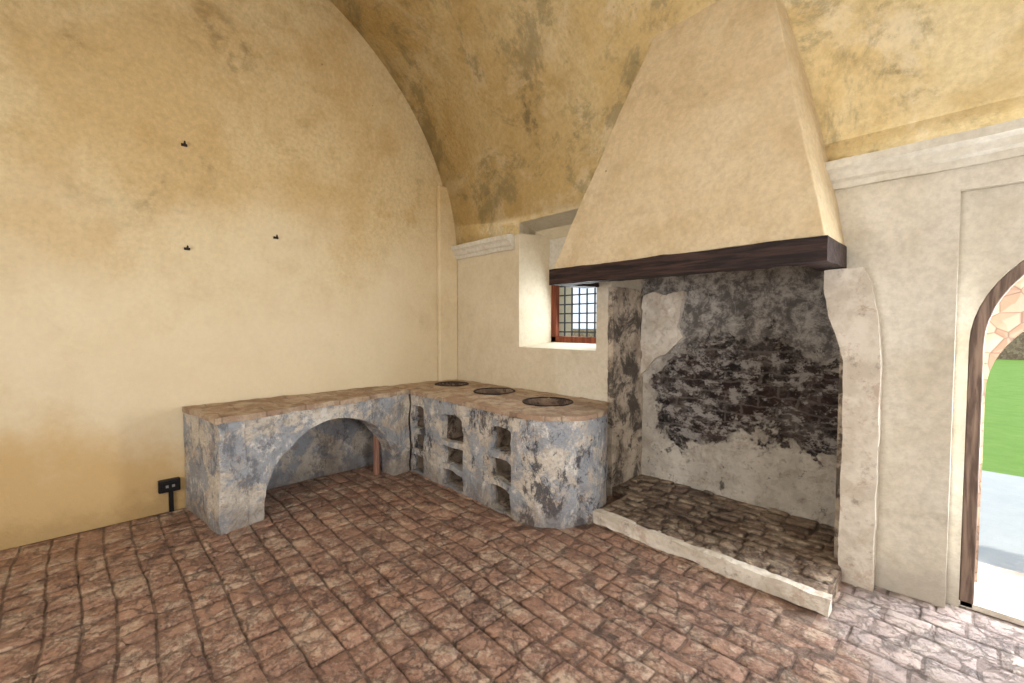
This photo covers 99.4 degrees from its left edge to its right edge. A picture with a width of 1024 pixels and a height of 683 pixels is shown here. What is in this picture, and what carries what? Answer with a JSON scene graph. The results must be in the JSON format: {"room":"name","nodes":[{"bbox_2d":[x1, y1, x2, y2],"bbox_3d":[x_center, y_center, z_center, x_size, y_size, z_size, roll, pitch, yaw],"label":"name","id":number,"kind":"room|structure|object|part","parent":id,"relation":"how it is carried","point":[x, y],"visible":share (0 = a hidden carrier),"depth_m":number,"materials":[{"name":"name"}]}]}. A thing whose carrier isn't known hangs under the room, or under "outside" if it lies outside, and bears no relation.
{"room":"historic interior","nodes":[
{"label":"historic interior","id":0,"kind":"room"},
{"bbox_2d":[0,0,442,550],"bbox_3d":[-2.590,-1.240,3.702,6.400,5.200,0.200,-2,3,-43],"label":"wall","id":1,"kind":"structure","parent":0,"point":[293,128],"depth_m":3.49,"materials":[{"name":"paint"}]},
{"bbox_2d":[158,477,180,511],"bbox_3d":[-2.740,1.236,3.474,0.140,0.270,0.059,-2,3,-43],"label":"electrical socket","id":2,"kind":"object","parent":1,"relation":"attached to","point":[170,485],"visible":1,"depth_m":3.47,"materials":[{"name":"black plastic"}]},
{"bbox_2d":[436,185,457,380],"bbox_3d":[-0.783,-0.273,5.271,0.270,3.150,0.065,-2,3,-43],"label":"pier","id":3,"kind":"object","parent":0,"point":[447,327],"visible":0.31,"depth_m":5.21,"materials":[{"name":"paint"}]},
{"bbox_2d":[0,463,1023,682],"bbox_3d":[-0.094,1.524,1.210,6.450,0.163,7.400,-2,3,-43],"label":"floor","id":4,"kind":"structure","parent":0,"point":[358,575],"depth_m":2.28,"materials":[{"name":"stone"}]},
{"bbox_2d":[182,386,409,534],"bbox_3d":[-1.770,0.935,3.908,1.829,0.861,0.812,-2,3,-43],"label":"counter","id":5,"kind":"object","parent":4,"relation":"on","point":[236,451],"visible":1,"depth_m":3.52,"materials":[{"name":"grey paint"}]},
{"bbox_3d":[-1.365,0.937,4.368,0.066,0.800,0.066,-2,3,-43],"label":"support post","id":6,"kind":"part","parent":5,"relation":"part of","materials":[{"name":"brown wood"}]},
{"bbox_2d":[394,379,608,528],"bbox_3d":[-0.195,0.926,4.207,0.934,0.859,2.479,-2,3,-43],"label":"stove","id":7,"kind":"object","parent":4,"relation":"on","point":[531,457],"visible":0.98,"depth_m":3.53,"materials":[{"name":"paint"}]},
{"bbox_2d":[437,382,466,384],"bbox_3d":[-0.679,0.523,4.893,0.350,0.083,0.350,-2,3,-43],"label":"burner","id":8,"kind":"object","parent":7,"relation":"on","point":[439,383],"depth_m":5.04,"materials":[{"name":"brown metal"}]},
{"bbox_2d":[476,389,512,392],"bbox_3d":[-0.176,0.543,4.364,0.386,0.083,0.386,-2,3,-43],"label":"burner","id":9,"kind":"object","parent":7,"relation":"on","point":[477,390],"depth_m":4.52,"materials":[{"name":"brown stone"}]},
{"bbox_2d":[525,398,570,404],"bbox_3d":[0.310,0.566,3.765,0.405,0.083,0.405,-2,3,-43],"label":"burner","id":10,"kind":"object","parent":7,"relation":"on","point":[528,401],"depth_m":3.93,"materials":[{"name":"brown stone"}]},
{"bbox_2d":[593,265,882,616],"bbox_3d":[1.479,0.281,3.136,1.124,2.225,1.847,-2,3,-43],"label":"fireplace","id":11,"kind":"object","parent":4,"relation":"on","point":[744,423],"visible":0.91,"depth_m":3.26,"materials":[{"name":"stone"}]},
{"bbox_2d":[549,0,846,288],"bbox_3d":[1.147,-1.480,3.026,0.552,2.081,1.889,-2,3,-43],"label":"hood","id":12,"kind":"object","parent":11,"relation":"on","point":[714,157],"visible":0.94,"depth_m":2.67,"materials":[{"name":"beige paint"}]},
{"bbox_2d":[959,561,1023,625],"bbox_3d":[3.035,1.407,2.107,0.630,0.030,1.200,-2,3,-43],"label":"threshold","id":13,"kind":"object","parent":4,"relation":"on","point":[998,591],"visible":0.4,"depth_m":2.37,"materials":[{"name":"stone"}]},
{"bbox_2d":[330,0,1023,244],"bbox_3d":[-0.293,-2.365,0.875,5.904,2.760,7.000,-2,3,-43],"label":"ceiling","id":14,"kind":"structure","parent":0,"point":[517,105],"depth_m":3.46,"materials":[{"name":"paint"}]},
{"bbox_2d":[457,156,1023,607],"bbox_3d":[1.956,0.009,3.099,0.700,2.750,7.000,-2,3,-43],"label":"wall","id":15,"kind":"structure","parent":0,"point":[932,248],"depth_m":2.38,"materials":[{"name":"beige paint"}]},
{"bbox_2d":[451,234,514,259],"bbox_3d":[-0.346,-1.069,4.918,0.126,0.176,1.009,-2,3,-43],"label":"trim","id":16,"kind":"structure","parent":15,"relation":"attached to","point":[506,242],"depth_m":4.83,"materials":[{"name":"white paint"}]},
{"bbox_2d":[551,285,558,341],"bbox_3d":[0.475,-0.369,4.762,0.060,0.780,0.070,-2,3,-43],"label":"frame","id":17,"kind":"object","parent":15,"relation":"attached to","point":[554,289],"visible":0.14,"depth_m":4.74,"materials":[{"name":"red wood"}]},
{"bbox_2d":[550,236,566,268],"bbox_3d":[0.820,-0.931,4.530,0.310,0.400,0.990,-2,3,-43],"label":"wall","id":18,"kind":"structure","parent":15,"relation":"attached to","point":[556,245],"depth_m":4.68,"materials":[{"name":"white paint"}]},
{"bbox_2d":[551,336,595,343],"bbox_3d":[0.750,-0.008,4.486,0.060,0.080,0.870,-2,3,-43],"label":"frame","id":19,"kind":"object","parent":15,"relation":"attached to","point":[569,339],"visible":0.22,"depth_m":4.54,"materials":[{"name":"red wood"}]},
{"bbox_2d":[559,286,596,336],"bbox_3d":[0.810,-0.360,4.529,0.025,0.780,0.870,-2,3,-43],"label":"window grille","id":20,"kind":"object","parent":15,"relation":"in","point":[587,293],"visible":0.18,"depth_m":4.62,"materials":[{"name":"grey metal"}]},
{"bbox_2d":[825,118,1023,190],"bbox_3d":[2.959,-0.939,1.439,0.128,0.177,3.264,-2,3,-43],"label":"trim","id":21,"kind":"structure","parent":15,"relation":"attached to","point":[1001,141],"depth_m":2.24,"materials":[{"name":"white paint"}]},
{"bbox_2d":[959,260,1023,606],"bbox_3d":[2.843,0.429,1.888,0.100,2.000,1.200,-2,3,-43],"label":"frame","id":22,"kind":"object","parent":15,"relation":"attached to","point":[986,309],"visible":0.91,"depth_m":2.27,"materials":[{"name":"brown wood"}]},
{"bbox_2d":[975,276,1023,581],"bbox_3d":[3.133,0.419,2.163,0.300,2.000,1.200,-2,3,-43],"label":"stone surround","id":23,"kind":"object","parent":15,"relation":"attached to","point":[1006,322],"visible":0.46,"depth_m":2.40,"materials":[{"name":"beige stone"}]},
{"label":"outside","id":24,"kind":"structure","parent":0,"visible":0},
{"bbox_2d":[982,359,1023,476],"bbox_3d":[27.669,0.952,19.414,53.200,0.240,70.000,-2,3,-43],"label":"lawn","id":25,"kind":"structure","parent":24,"point":[1003,433],"depth_m":7.18,"materials":[{"name":"green plant"}]},
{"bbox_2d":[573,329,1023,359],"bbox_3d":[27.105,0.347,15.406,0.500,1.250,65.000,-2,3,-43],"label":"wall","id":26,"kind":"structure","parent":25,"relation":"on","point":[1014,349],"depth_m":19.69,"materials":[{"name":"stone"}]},
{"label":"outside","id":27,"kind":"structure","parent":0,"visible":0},
{"bbox_2d":[978,470,1023,573],"bbox_3d":[7.341,1.671,0.136,2.850,0.250,70.000,-2,3,-43],"label":"pavement","id":28,"kind":"structure","parent":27,"point":[1001,530],"depth_m":3.41,"materials":[{"name":"grey concrete"}]}
]}

